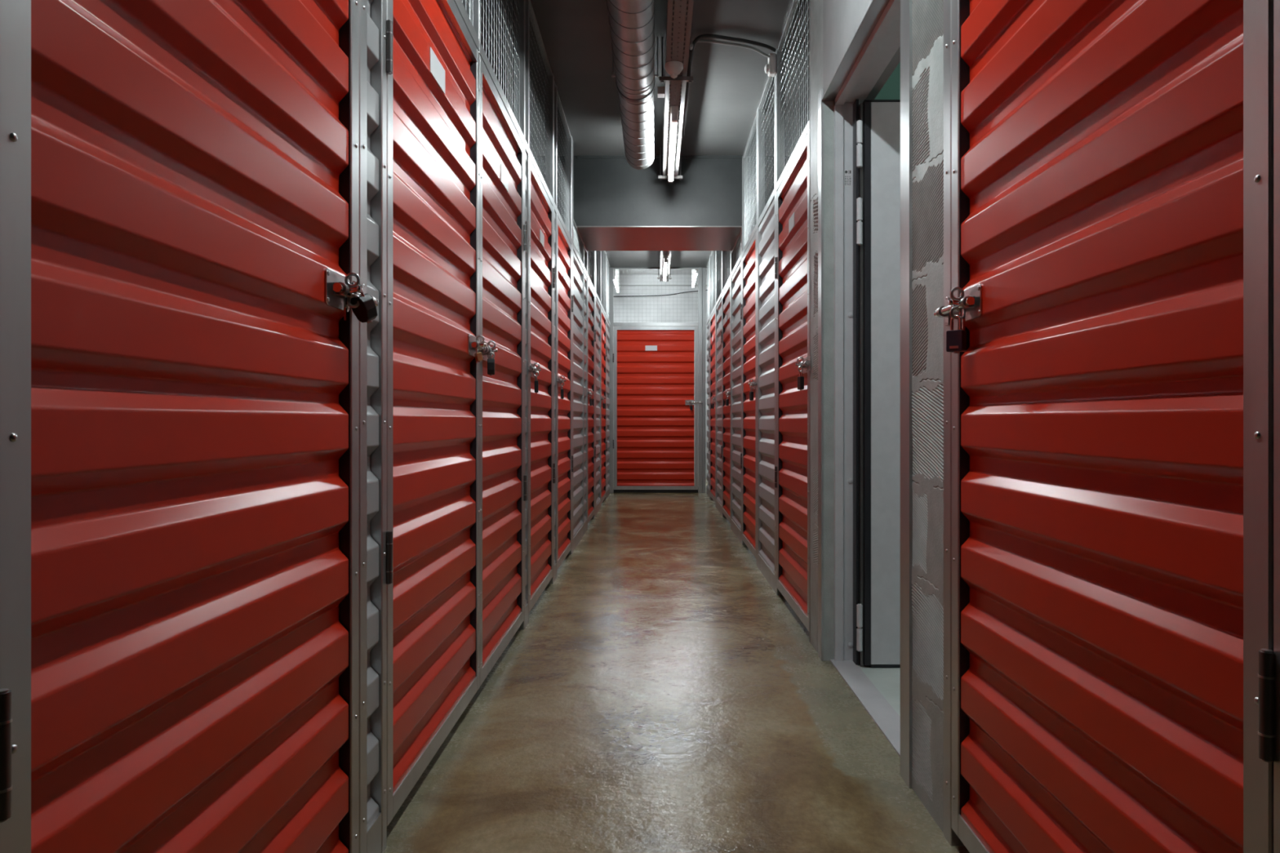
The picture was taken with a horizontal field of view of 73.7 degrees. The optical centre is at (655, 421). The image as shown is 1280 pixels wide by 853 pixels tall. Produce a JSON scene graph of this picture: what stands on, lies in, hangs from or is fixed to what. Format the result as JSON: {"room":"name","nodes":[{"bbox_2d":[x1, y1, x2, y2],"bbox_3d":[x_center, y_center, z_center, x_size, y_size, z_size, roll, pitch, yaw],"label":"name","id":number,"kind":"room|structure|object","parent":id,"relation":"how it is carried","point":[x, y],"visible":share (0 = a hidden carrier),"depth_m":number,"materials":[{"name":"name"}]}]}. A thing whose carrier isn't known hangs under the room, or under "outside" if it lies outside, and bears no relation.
{"room":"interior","nodes":[
{"label":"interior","id":0,"kind":"room"},
{"bbox_2d":[480,0,808,267],"bbox_3d":[0.250,-2.040,2.540,4.700,0.100,17.080,0,0,0],"label":"ceiling","id":1,"kind":"structure","parent":0,"point":[727,86],"depth_m":4.91,"materials":[{"name":"paint"}]},
{"bbox_2d":[606,0,658,169],"bbox_3d":[-0.108,-1.838,2.123,0.244,0.304,7.250,0,0,0],"label":"ventilation duct","id":2,"kind":"object","parent":1,"relation":"hanging from","point":[632,22],"visible":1,"depth_m":4.19,"materials":[{"name":"metal"}]},
{"bbox_2d":[533,155,790,249],"bbox_3d":[0.250,-1.728,6.850,4.500,0.525,0.900,0,0,0],"label":"wall","id":3,"kind":"structure","parent":1,"relation":"attached to","point":[607,192],"depth_m":6.40,"materials":[{"name":"paint"}]},
{"bbox_2d":[577,155,742,158],"bbox_3d":[0.029,-1.980,6.395,1.233,0.020,0.010,0,0,0],"label":"trim","id":4,"kind":"structure","parent":3,"relation":"attached to","point":[578,156],"depth_m":6.39,"materials":[{"name":"paint"}]},
{"bbox_2d":[577,226,742,250],"bbox_3d":[0.029,-1.462,6.851,1.273,0.008,0.897,0,0,0],"label":"ceiling beam","id":5,"kind":"structure","parent":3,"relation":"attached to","point":[593,237],"depth_m":6.79,"materials":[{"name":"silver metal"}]},
{"bbox_2d":[657,146,682,180],"bbox_3d":[0.105,-1.872,6.200,0.176,0.236,0.024,0,0,0],"label":"bracket","id":6,"kind":"object","parent":1,"relation":"hanging from","point":[660,177],"visible":0.91,"depth_m":6.20,"materials":[{"name":"silver metal"}]},
{"bbox_2d":[662,0,693,175],"bbox_3d":[0.105,-1.812,3.610,0.114,0.057,5.220,0,0,0],"label":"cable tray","id":7,"kind":"object","parent":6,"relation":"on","point":[673,89],"visible":0.79,"depth_m":4.19,"materials":[{"name":"silver metal"}]},
{"bbox_2d":[662,3,667,161],"bbox_3d":[0.051,-1.813,3.610,0.002,0.053,5.220,0,0,0],"label":"tray","id":8,"kind":"object","parent":7,"relation":"on","point":[665,126],"depth_m":4.99,"materials":[{"name":"silver metal"}]},
{"bbox_2d":[667,106,678,182],"bbox_3d":[0.105,-1.743,5.455,0.040,0.084,1.260,0,0,0],"label":"tube light","id":9,"kind":"object","parent":7,"relation":"attached to","point":[674,109],"visible":1,"depth_m":5.26,"materials":[{"name":"white plastic"}]},
{"bbox_2d":[664,60,683,78],"bbox_3d":[0.090,-1.750,4.270,0.092,0.068,0.092,0,0,0],"label":"sensor","id":10,"kind":"object","parent":7,"relation":"attached to","point":[673,68],"visible":1,"depth_m":4.24,"materials":[{"name":"white plastic"}]},
{"bbox_2d":[689,39,769,57],"bbox_3d":[0.323,-1.885,4.404,0.201,0.172,0.663,0,0,43],"label":"cable","id":11,"kind":"object","parent":7,"relation":"attached to","point":[700,40],"visible":0.98,"depth_m":4.43,"materials":[{"name":"grey plastic"}]},
{"bbox_2d":[659,36,693,83],"bbox_3d":[0.105,-1.872,4.420,0.176,0.236,0.024,0,0,0],"label":"bracket","id":12,"kind":"object","parent":1,"relation":"hanging from","point":[662,78],"visible":0.97,"depth_m":4.41,"materials":[{"name":"silver metal"}]},
{"bbox_2d":[681,33,776,135],"bbox_3d":[0.206,-1.892,4.848,0.444,0.177,1.031,0,0,-27],"label":"cable","id":13,"kind":"object","parent":1,"relation":"attached to","point":[697,38],"visible":0.88,"depth_m":4.43,"materials":[{"name":"grey plastic"}]},
{"bbox_2d":[587,267,730,275],"bbox_3d":[0.250,-2.470,12.640,4.700,0.100,3.120,0,0,0],"label":"beam","id":14,"kind":"structure","parent":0,"point":[622,272],"depth_m":13.87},
{"bbox_2d":[613,269,618,293],"bbox_3d":[-0.600,-2.220,12.795,0.040,0.399,1.260,0,0,0],"label":"tube light","id":15,"kind":"object","parent":14,"relation":"hanging from","point":[615,271],"visible":0.48,"depth_m":12.79,"materials":[{"name":"white plastic"}]},
{"bbox_2d":[595,275,729,477],"bbox_3d":[0.250,-0.745,14.150,4.500,3.350,0.100,0,0,0],"label":"wall","id":16,"kind":"structure","parent":0,"point":[626,312],"depth_m":14.10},
{"bbox_2d":[595,284,707,286],"bbox_3d":[-0.300,-2.243,14.085,2.400,0.029,0.024,0,0,0],"label":"conduit","id":17,"kind":"object","parent":16,"relation":"attached to","point":[637,284],"visible":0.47,"depth_m":14.07,"materials":[{"name":"grey metal"}]},
{"bbox_2d":[382,477,969,852],"bbox_3d":[0.250,0.968,4.100,4.700,0.084,20.200,0,0,0],"label":"floor","id":18,"kind":"structure","parent":0,"point":[660,695],"depth_m":2.57,"materials":[{"name":"concrete"}]},
{"bbox_2d":[359,0,367,852],"bbox_3d":[-0.609,-0.530,1.716,0.048,2.920,0.043,0,0,0],"label":"frame post","id":19,"kind":"object","parent":18,"relation":"on","point":[362,3],"visible":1,"depth_m":1.71,"materials":[{"name":"metal"}]},
{"bbox_2d":[0,0,378,852],"bbox_3d":[-0.581,-0.169,1.249,0.066,2.113,0.992,0,0,0],"label":"door","id":20,"kind":"structure","parent":19,"relation":"attached to","point":[180,179],"depth_m":1.06,"materials":[{"name":"metal"}]},
{"bbox_2d":[350,280,377,323],"bbox_3d":[-0.555,-0.225,1.619,0.046,0.077,0.046,0,0,38],"label":"padlock","id":21,"kind":"object","parent":20,"relation":"attached to","point":[366,311],"visible":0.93,"depth_m":1.61,"materials":[{"name":"black metal"}]},
{"bbox_2d":[367,0,381,852],"bbox_3d":[-0.605,-0.149,1.786,0.031,2.158,0.091,0,0,0],"label":"corrugated panel","id":22,"kind":"object","parent":18,"relation":"on","point":[374,817],"visible":0.68,"depth_m":1.80,"materials":[{"name":"grey paint"}]},
{"bbox_2d":[370,0,386,852],"bbox_3d":[-0.609,-0.530,1.849,0.048,2.920,0.032,0,0,0],"label":"frame post","id":23,"kind":"object","parent":18,"relation":"on","point":[378,7],"visible":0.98,"depth_m":1.83,"materials":[{"name":"metal"}]},
{"bbox_2d":[386,0,488,826],"bbox_3d":[-0.581,-0.169,2.381,0.066,2.113,1.046,0,0,0],"label":"door","id":24,"kind":"structure","parent":23,"relation":"attached to","point":[433,59],"depth_m":2.29,"materials":[{"name":"metal"}]},
{"bbox_2d":[453,0,479,51],"bbox_3d":[-0.605,-1.610,2.353,0.034,0.758,0.973,0,0,0],"label":"mesh screen","id":25,"kind":"object","parent":23,"relation":"attached to","point":[459,3],"visible":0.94,"depth_m":2.68,"materials":[{"name":"metal"}]},
{"bbox_2d":[461,0,470,18],"bbox_3d":[-0.638,-0.530,2.851,0.040,2.920,0.044,0,0,0],"label":"frame post","id":26,"kind":"object","parent":18,"relation":"on","point":[468,9],"visible":0.02,"depth_m":2.83,"materials":[{"name":"metal"}]},
{"bbox_2d":[470,0,480,54],"bbox_3d":[-0.611,-1.609,2.851,0.045,0.762,0.020,0,0,0],"label":"frame post","id":27,"kind":"object","parent":26,"relation":"attached to","point":[477,3],"visible":0.44,"depth_m":2.84,"materials":[{"name":"metal"}]},
{"bbox_2d":[514,0,525,630],"bbox_3d":[-0.609,-0.530,3.823,0.048,2.920,0.040,0,0,0],"label":"frame post","id":28,"kind":"object","parent":18,"relation":"on","point":[522,2],"visible":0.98,"depth_m":3.80,"materials":[{"name":"metal"}]},
{"bbox_2d":[477,55,526,686],"bbox_3d":[-0.581,-0.169,3.304,0.066,2.113,1.012,0,0,0],"label":"door","id":29,"kind":"structure","parent":28,"relation":"attached to","point":[503,229],"depth_m":3.29,"materials":[{"name":"metal"}]},
{"bbox_2d":[487,352,494,375],"bbox_3d":[-0.568,-0.197,2.940,0.024,0.081,0.034,0,0,-9],"label":"padlock","id":30,"kind":"object","parent":29,"relation":"attached to","point":[491,362],"visible":1,"depth_m":2.92,"materials":[{"name":"black metal"}]},
{"bbox_2d":[480,0,524,145],"bbox_3d":[-0.605,-1.610,3.333,0.034,0.758,0.939,0,0,0],"label":"mesh screen","id":31,"kind":"object","parent":28,"relation":"attached to","point":[483,55],"visible":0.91,"depth_m":3.43,"materials":[{"name":"metal"}]},
{"bbox_2d":[525,152,528,626],"bbox_3d":[-0.605,-0.149,3.888,0.031,2.158,0.086,0,0,0],"label":"corrugated panel","id":32,"kind":"object","parent":18,"relation":"on","point":[526,603],"visible":0.25,"depth_m":3.92,"materials":[{"name":"grey paint"}]},
{"bbox_2d":[525,0,529,622],"bbox_3d":[-0.609,-0.530,3.947,0.048,2.920,0.029,0,0,0],"label":"frame post","id":33,"kind":"object","parent":18,"relation":"on","point":[527,594],"visible":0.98,"depth_m":3.93,"materials":[{"name":"metal"}]},
{"bbox_2d":[528,0,553,205],"bbox_3d":[-0.605,-1.610,4.419,0.034,0.758,0.912,0,0,0],"label":"mesh screen","id":34,"kind":"object","parent":33,"relation":"attached to","point":[531,14],"visible":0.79,"depth_m":4.44,"materials":[{"name":"metal"}]},
{"bbox_2d":[528,157,555,612],"bbox_3d":[-0.581,-0.169,4.396,0.066,2.113,0.971,0,0,0],"label":"door","id":35,"kind":"structure","parent":33,"relation":"attached to","point":[541,271],"depth_m":4.42,"materials":[{"name":"metal"}]},
{"bbox_2d":[545,72,554,583],"bbox_3d":[-0.611,-0.530,4.906,0.045,2.920,0.060,0,0,0],"label":"frame post","id":36,"kind":"object","parent":18,"relation":"on","point":[552,77],"visible":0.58,"depth_m":4.88,"materials":[{"name":"metal"}]},
{"bbox_2d":[554,211,556,581],"bbox_3d":[-0.605,-0.149,4.992,0.031,2.158,0.108,0,0,0],"label":"corrugated panel","id":37,"kind":"object","parent":18,"relation":"on","point":[555,563],"visible":0.16,"depth_m":5.02,"materials":[{"name":"grey paint"}]},
{"bbox_2d":[554,84,557,577],"bbox_3d":[-0.611,-0.530,5.064,0.045,2.920,0.032,0,0,0],"label":"frame post","id":38,"kind":"object","parent":18,"relation":"on","point":[556,87],"visible":0.42,"depth_m":5.05,"materials":[{"name":"metal"}]},
{"bbox_2d":[557,91,571,244],"bbox_3d":[-0.605,-1.610,5.514,0.034,0.758,0.866,0,0,0],"label":"mesh screen","id":39,"kind":"object","parent":38,"relation":"attached to","point":[560,110],"visible":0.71,"depth_m":5.42,"materials":[{"name":"metal"}]},
{"bbox_2d":[564,135,573,554],"bbox_3d":[-0.611,-0.530,6.014,0.045,2.920,0.132,0,0,0],"label":"frame post","id":40,"kind":"object","parent":18,"relation":"on","point":[570,143],"visible":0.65,"depth_m":5.96,"materials":[{"name":"metal"}]},
{"bbox_2d":[556,217,573,568],"bbox_3d":[-0.581,-0.169,5.492,0.066,2.113,0.926,0,0,0],"label":"door","id":41,"kind":"structure","parent":40,"relation":"attached to","point":[565,299],"depth_m":5.57,"materials":[{"name":"metal"}]},
{"bbox_2d":[573,217,583,270],"bbox_3d":[-0.605,-1.343,6.520,0.034,0.224,0.878,0,0,0],"label":"mesh screen","id":42,"kind":"object","parent":40,"relation":"attached to","point":[575,230],"visible":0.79,"depth_m":6.50,"materials":[{"name":"metal"}]},
{"bbox_2d":[573,250,583,551],"bbox_3d":[-0.605,-0.149,6.520,0.031,2.158,0.876,0,0,0],"label":"corrugated panel","id":43,"kind":"object","parent":18,"relation":"on","point":[578,526],"visible":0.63,"depth_m":6.53,"materials":[{"name":"grey paint"}]},
{"bbox_2d":[578,242,584,534],"bbox_3d":[-0.611,-0.530,6.980,0.045,2.920,0.040,0,0,0],"label":"frame post","id":44,"kind":"object","parent":18,"relation":"on","point":[583,246],"visible":0.27,"depth_m":6.96,"materials":[{"name":"metal"}]},
{"bbox_2d":[584,274,586,533],"bbox_3d":[-0.605,-0.149,7.152,0.031,2.158,0.301,0,0,0],"label":"corrugated panel","id":45,"kind":"object","parent":18,"relation":"on","point":[585,277],"visible":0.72,"depth_m":7.21,"materials":[{"name":"grey paint"}]},
{"bbox_2d":[584,250,587,529],"bbox_3d":[-0.611,-0.530,7.329,0.045,2.920,0.047,0,0,0],"label":"frame post","id":46,"kind":"object","parent":18,"relation":"on","point":[585,254],"visible":0.27,"depth_m":7.30,"materials":[{"name":"metal"}]},
{"bbox_2d":[587,250,594,292],"bbox_3d":[-0.605,-1.610,7.760,0.034,0.758,0.814,0,0,0],"label":"mesh screen","id":47,"kind":"object","parent":46,"relation":"attached to","point":[590,252],"visible":0.35,"depth_m":7.89,"materials":[{"name":"metal"}]},
{"bbox_2d":[587,280,595,523],"bbox_3d":[-0.581,-0.169,7.738,0.066,2.113,0.874,0,0,0],"label":"door","id":48,"kind":"structure","parent":46,"relation":"attached to","point":[591,331],"depth_m":7.85,"materials":[{"name":"metal"}]},
{"bbox_2d":[591,250,595,518],"bbox_3d":[-0.611,-0.530,8.279,0.045,2.920,0.222,0,0,0],"label":"frame post","id":49,"kind":"object","parent":18,"relation":"on","point":[593,251],"visible":0.31,"depth_m":8.19,"materials":[{"name":"metal"}]},
{"bbox_2d":[595,250,600,306],"bbox_3d":[-0.605,-1.610,8.745,0.034,0.758,0.708,0,0,0],"label":"mesh screen","id":50,"kind":"object","parent":49,"relation":"attached to","point":[597,251],"visible":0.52,"depth_m":8.87,"materials":[{"name":"metal"}]},
{"bbox_2d":[595,297,600,515],"bbox_3d":[-0.605,-0.149,8.745,0.031,2.158,0.706,0,0,0],"label":"corrugated panel","id":51,"kind":"object","parent":18,"relation":"on","point":[597,305],"visible":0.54,"depth_m":8.76,"materials":[{"name":"grey paint"}]},
{"bbox_2d":[598,250,601,507],"bbox_3d":[-0.611,-0.530,9.133,0.045,2.920,0.067,0,0,0],"label":"frame post","id":52,"kind":"object","parent":18,"relation":"on","point":[600,251],"visible":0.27,"depth_m":9.10,"materials":[{"name":"metal"}]},
{"bbox_2d":[600,308,607,502],"bbox_3d":[-0.581,-0.169,9.598,0.066,2.113,0.964,0,0,0],"label":"door","id":53,"kind":"structure","parent":52,"relation":"attached to","point":[604,348],"depth_m":9.81,"materials":[{"name":"metal"}]},
{"bbox_2d":[601,250,606,316],"bbox_3d":[-0.605,-1.610,9.620,0.034,0.758,0.904,0,0,0],"label":"mesh screen","id":54,"kind":"object","parent":52,"relation":"attached to","point":[603,252],"visible":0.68,"depth_m":9.85,"materials":[{"name":"metal"}]},
{"bbox_2d":[604,252,606,499],"bbox_3d":[-0.611,-0.530,10.097,0.045,2.920,0.047,0,0,0],"label":"frame post","id":55,"kind":"object","parent":18,"relation":"on","point":[606,252],"visible":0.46,"depth_m":10.07,"materials":[{"name":"metal"}]},
{"bbox_2d":[606,256,609,324],"bbox_3d":[-0.605,-1.610,10.536,0.034,0.758,0.829,0,0,0],"label":"mesh screen","id":56,"kind":"object","parent":55,"relation":"attached to","point":[607,262],"visible":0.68,"depth_m":10.68,"materials":[{"name":"metal"}]},
{"bbox_2d":[606,320,609,498],"bbox_3d":[-0.605,-0.149,10.536,0.031,2.158,0.827,0,0,0],"label":"corrugated panel","id":57,"kind":"object","parent":18,"relation":"on","point":[607,323],"visible":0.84,"depth_m":10.66,"materials":[{"name":"grey paint"}]},
{"bbox_2d":[608,267,613,493],"bbox_3d":[-0.584,-0.530,11.072,0.063,2.920,0.045,0,0,0],"label":"frame post","id":58,"kind":"object","parent":18,"relation":"on","point":[611,330],"visible":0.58,"depth_m":11.05,"materials":[{"name":"metal"}]},
{"bbox_2d":[613,267,697,326],"bbox_3d":[-0.002,-1.610,11.067,1.099,0.758,0.034,0,0,0],"label":"mesh screen","id":59,"kind":"object","parent":58,"relation":"attached to","point":[615,324],"visible":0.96,"depth_m":11.06,"materials":[{"name":"metal"}]},
{"bbox_2d":[613,326,702,489],"bbox_3d":[0.020,-0.169,11.043,1.156,2.113,0.066,0,0,0],"label":"door","id":60,"kind":"structure","parent":58,"relation":"attached to","point":[654,443],"depth_m":11.05,"materials":[{"name":"metal"}]},
{"bbox_2d":[613,489,697,493],"bbox_3d":[-0.002,0.900,11.090,1.098,0.060,0.020,0,0,0],"label":"trim","id":61,"kind":"structure","parent":18,"relation":"on","point":[615,491],"depth_m":11.08,"materials":[{"name":"black rubber"}]},
{"bbox_2d":[697,267,702,493],"bbox_3d":[0.574,-0.530,11.072,0.052,2.920,0.045,0,0,0],"label":"frame post","id":62,"kind":"object","parent":18,"relation":"on","point":[700,269],"visible":1,"depth_m":11.05,"materials":[{"name":"metal"}]},
{"bbox_2d":[702,267,706,493],"bbox_3d":[0.623,-0.530,11.081,0.044,2.920,0.038,0,0,0],"label":"frame post","id":63,"kind":"object","parent":18,"relation":"on","point":[704,269],"visible":1,"depth_m":11.06,"materials":[{"name":"metal"}]},
{"bbox_2d":[706,321,709,497],"bbox_3d":[0.661,-0.149,10.616,0.031,2.158,0.667,0,0,0],"label":"corrugated panel","id":64,"kind":"object","parent":18,"relation":"on","point":[708,324],"visible":0.62,"depth_m":10.70,"materials":[{"name":"grey paint"}]},
{"bbox_2d":[709,255,711,498],"bbox_3d":[0.667,-0.530,10.242,0.045,2.920,0.077,0,0,0],"label":"frame post","id":65,"kind":"object","parent":18,"relation":"on","point":[710,497],"visible":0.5,"depth_m":10.23,"materials":[{"name":"metal"}]},
{"bbox_2d":[706,258,709,324],"bbox_3d":[0.662,-1.610,10.616,0.034,0.758,0.669,0,0,0],"label":"mesh screen","id":66,"kind":"object","parent":65,"relation":"attached to","point":[708,264],"visible":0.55,"depth_m":10.67,"materials":[{"name":"metal"}]},
{"bbox_2d":[715,250,719,506],"bbox_3d":[0.667,-0.530,9.216,0.045,2.920,0.092,0,0,0],"label":"frame post","id":67,"kind":"object","parent":18,"relation":"on","point":[716,251],"visible":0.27,"depth_m":9.17,"materials":[{"name":"metal"}]},
{"bbox_2d":[708,309,715,502],"bbox_3d":[0.638,-0.169,9.710,0.066,2.113,0.999,0,0,0],"label":"door","id":68,"kind":"structure","parent":67,"relation":"attached to","point":[712,349],"depth_m":9.85,"materials":[{"name":"metal"}]},
{"bbox_2d":[710,250,715,317],"bbox_3d":[0.662,-1.610,9.732,0.034,0.758,0.939,0,0,0],"label":"mesh screen","id":69,"kind":"object","parent":67,"relation":"attached to","point":[712,255],"visible":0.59,"depth_m":9.88,"materials":[{"name":"metal"}]},
{"bbox_2d":[715,297,721,515],"bbox_3d":[0.661,-0.149,8.775,0.031,2.158,0.786,0,0,0],"label":"corrugated panel","id":70,"kind":"object","parent":18,"relation":"on","point":[718,501],"visible":0.75,"depth_m":8.85,"materials":[{"name":"grey paint"}]},
{"bbox_2d":[721,250,726,516],"bbox_3d":[0.667,-0.530,8.344,0.045,2.920,0.072,0,0,0],"label":"frame post","id":71,"kind":"object","parent":18,"relation":"on","point":[722,251],"visible":0.31,"depth_m":8.33,"materials":[{"name":"metal"}]},
{"bbox_2d":[715,250,721,306],"bbox_3d":[0.662,-1.610,8.775,0.034,0.758,0.788,0,0,0],"label":"mesh screen","id":72,"kind":"object","parent":71,"relation":"attached to","point":[718,253],"visible":0.5,"depth_m":8.90,"materials":[{"name":"metal"}]},
{"bbox_2d":[720,280,730,523],"bbox_3d":[0.638,-0.169,7.828,0.066,2.113,0.974,0,0,0],"label":"door","id":73,"kind":"structure","parent":71,"relation":"attached to","point":[726,333],"depth_m":7.92,"materials":[{"name":"metal"}]},
{"bbox_2d":[730,250,735,528],"bbox_3d":[0.667,-0.530,7.361,0.045,2.920,0.062,0,0,0],"label":"frame post","id":74,"kind":"object","parent":18,"relation":"on","point":[731,255],"visible":0.27,"depth_m":7.33,"materials":[{"name":"metal"}]},
{"bbox_2d":[722,250,730,294],"bbox_3d":[0.662,-1.610,7.850,0.034,0.758,0.914,0,0,0],"label":"mesh screen","id":75,"kind":"object","parent":74,"relation":"attached to","point":[727,255],"visible":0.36,"depth_m":7.94,"materials":[{"name":"metal"}]},
{"bbox_2d":[731,261,741,543],"bbox_3d":[0.661,-0.149,6.905,0.031,2.158,0.846,0,0,0],"label":"corrugated panel","id":76,"kind":"object","parent":18,"relation":"on","point":[736,278],"visible":0.78,"depth_m":6.94,"materials":[{"name":"grey paint"}]},
{"bbox_2d":[741,155,746,545],"bbox_3d":[0.667,-0.530,6.439,0.045,2.920,0.082,0,0,0],"label":"frame post","id":77,"kind":"object","parent":18,"relation":"on","point":[744,162],"visible":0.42,"depth_m":6.40,"materials":[{"name":"metal"}]},
{"bbox_2d":[731,231,741,277],"bbox_3d":[0.662,-1.343,6.905,0.034,0.224,0.848,0,0,0],"label":"mesh screen","id":78,"kind":"object","parent":77,"relation":"attached to","point":[738,242],"visible":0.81,"depth_m":6.89,"materials":[{"name":"metal"}]},
{"bbox_2d":[740,231,756,558],"bbox_3d":[0.638,-0.169,5.923,0.066,2.113,0.964,0,0,0],"label":"door","id":79,"kind":"structure","parent":77,"relation":"attached to","point":[748,308],"depth_m":6.02,"materials":[{"name":"metal"}]},
{"bbox_2d":[755,106,764,568],"bbox_3d":[0.667,-0.530,5.446,0.045,2.920,0.092,0,0,0],"label":"frame post","id":80,"kind":"object","parent":18,"relation":"on","point":[758,114],"visible":0.54,"depth_m":5.40,"materials":[{"name":"metal"}]},
{"bbox_2d":[742,115,755,257],"bbox_3d":[0.662,-1.610,5.945,0.034,0.758,0.904,0,0,0],"label":"mesh screen","id":81,"kind":"object","parent":80,"relation":"attached to","point":[749,153],"visible":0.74,"depth_m":5.92,"materials":[{"name":"metal"}]},
{"bbox_2d":[758,198,774,591],"bbox_3d":[0.661,-0.149,5.025,0.031,2.158,0.746,0,0,0],"label":"corrugated panel","id":82,"kind":"object","parent":18,"relation":"on","point":[766,228],"visible":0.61,"depth_m":5.03,"materials":[{"name":"grey paint"}]},
{"bbox_2d":[774,48,784,595],"bbox_3d":[0.666,-0.530,4.603,0.048,2.920,0.094,0,0,0],"label":"frame post","id":83,"kind":"object","parent":18,"relation":"on","point":[778,77],"visible":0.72,"depth_m":4.56,"materials":[{"name":"metal"}]},
{"bbox_2d":[757,76,774,226],"bbox_3d":[0.662,-1.610,5.025,0.034,0.758,0.748,0,0,0],"label":"mesh screen","id":84,"kind":"object","parent":83,"relation":"attached to","point":[769,82],"visible":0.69,"depth_m":5.07,"materials":[{"name":"metal"}]},
{"bbox_2d":[764,53,776,76],"bbox_3d":[0.615,-1.920,4.600,0.060,0.110,0.060,0,0,0],"label":"wall sensor","id":85,"kind":"object","parent":83,"relation":"attached to","point":[770,68],"visible":0.98,"depth_m":4.57,"materials":[{"name":"white plastic"}]},
{"bbox_2d":[774,131,810,631],"bbox_3d":[0.638,-0.169,4.053,0.066,2.113,1.020,0,0,0],"label":"door","id":86,"kind":"structure","parent":83,"relation":"attached to","point":[792,260],"depth_m":4.07,"materials":[{"name":"metal"}]},
{"bbox_2d":[797,369,804,390],"bbox_3d":[0.625,-0.177,3.685,0.018,0.089,0.030,0,0,-17],"label":"padlock","id":87,"kind":"object","parent":86,"relation":"attached to","point":[800,379],"visible":1,"depth_m":3.67,"materials":[{"name":"black metal"}]},
{"bbox_2d":[777,0,808,190],"bbox_3d":[0.662,-1.610,4.075,0.034,0.758,0.960,0,0,0],"label":"mesh screen","id":88,"kind":"object","parent":83,"relation":"attached to","point":[795,2],"visible":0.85,"depth_m":4.02,"materials":[{"name":"metal"}]},
{"bbox_2d":[808,0,810,642],"bbox_3d":[0.667,-0.530,3.590,0.045,2.920,0.009,0,0,0],"label":"frame post","id":89,"kind":"object","parent":18,"relation":"on","point":[809,0],"visible":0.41,"depth_m":3.59,"materials":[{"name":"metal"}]},
{"bbox_2d":[943,0,964,845],"bbox_3d":[0.666,-0.530,1.892,0.048,2.920,0.048,0,0,0],"label":"frame post","id":90,"kind":"object","parent":18,"relation":"on","point":[950,836],"visible":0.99,"depth_m":1.89,"materials":[{"name":"metal"}]},
{"bbox_2d":[1273,0,1279,852],"bbox_3d":[0.667,-0.530,0.852,0.045,2.920,0.083,0,0,0],"label":"frame post","id":91,"kind":"object","parent":18,"relation":"on","point":[1276,2],"visible":1,"depth_m":0.89,"materials":[{"name":"metal"}]},
{"bbox_2d":[933,0,1275,852],"bbox_3d":[0.638,-0.169,1.403,0.066,2.113,1.031,0,0,0],"label":"door","id":92,"kind":"structure","parent":91,"relation":"attached to","point":[1112,291],"depth_m":1.23,"materials":[{"name":"metal"}]},
{"bbox_2d":[946,314,966,353],"bbox_3d":[0.625,-0.181,1.776,0.034,0.081,0.025,0,0,41],"label":"padlock","id":93,"kind":"object","parent":92,"relation":"attached to","point":[956,340],"visible":1,"depth_m":1.77,"materials":[{"name":"black metal"}]},
{"bbox_2d":[809,0,943,833],"bbox_3d":[0.746,-0.530,2.751,0.198,2.920,1.668,0,0,0],"label":"wall","id":94,"kind":"structure","parent":0,"point":[927,78],"depth_m":2.10,"materials":[{"name":"paint"}]},
{"bbox_2d":[817,88,823,661],"bbox_3d":[0.645,-0.180,3.342,0.008,2.221,0.066,0,0,0],"label":"trim","id":95,"kind":"structure","parent":94,"relation":"attached to","point":[820,103],"depth_m":3.32,"materials":[{"name":"metal"}]},
{"bbox_2d":[821,0,889,100],"bbox_3d":[0.665,-1.244,2.775,0.048,0.004,1.067,0,0,0],"label":"trim","id":96,"kind":"structure","parent":94,"relation":"attached to","point":[877,7],"depth_m":2.83,"materials":[{"name":"silver metal"}]},
{"bbox_2d":[830,659,900,757],"bbox_3d":[0.719,0.927,2.773,0.088,0.006,1.073,0,0,0],"label":"threshold","id":97,"kind":"object","parent":94,"relation":"attached to","point":[885,717],"depth_m":2.81,"materials":[{"name":"paint"}]},
{"bbox_2d":[834,0,900,661],"bbox_3d":[0.745,-0.158,2.779,0.110,2.176,1.083,0,0,0],"label":"trim","id":98,"kind":"structure","parent":94,"relation":"attached to","point":[883,42],"depth_m":3.29,"materials":[{"name":"grey paint"}]},
{"bbox_2d":[853,99,900,667],"bbox_3d":[1.226,-0.145,3.239,0.947,2.150,0.093,0,0,0],"label":"door","id":99,"kind":"structure","parent":94,"relation":"in","point":[876,122],"depth_m":3.20,"materials":[{"name":"grey paint"}]},
{"bbox_2d":[900,0,912,788],"bbox_3d":[0.669,-0.196,2.200,0.056,2.251,0.080,0,0,0],"label":"trim","id":100,"kind":"structure","parent":94,"relation":"attached to","point":[906,66],"depth_m":2.19,"materials":[{"name":"metal"}]},
{"bbox_2d":[874,61,900,99],"bbox_3d":[1.673,-0.380,3.575,1.655,2.620,0.030,0,0,0],"label":"wall","id":101,"kind":"structure","parent":0,"point":[891,90],"depth_m":3.56,"materials":[{"name":"teal paint"}]},
{"bbox_3d":[0.105,-1.872,8.750,0.176,0.236,0.024,0,0,0],"label":"bracket","id":102,"kind":"object","parent":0,"visible":0},
{"bbox_2d":[659,250,671,281],"bbox_3d":[0.105,-1.812,9.150,0.110,0.055,3.500,0,0,0],"label":"cable tray","id":103,"kind":"object","parent":102,"relation":"on","point":[661,251],"visible":0.32,"depth_m":9.64,"materials":[{"name":"silver metal"}]},
{"bbox_2d":[662,254,667,281],"bbox_3d":[0.105,-1.743,9.765,0.040,0.084,1.260,0,0,0],"label":"tube light","id":104,"kind":"object","parent":103,"relation":"attached to","point":[665,256],"visible":1,"depth_m":9.57,"materials":[{"name":"white plastic"}]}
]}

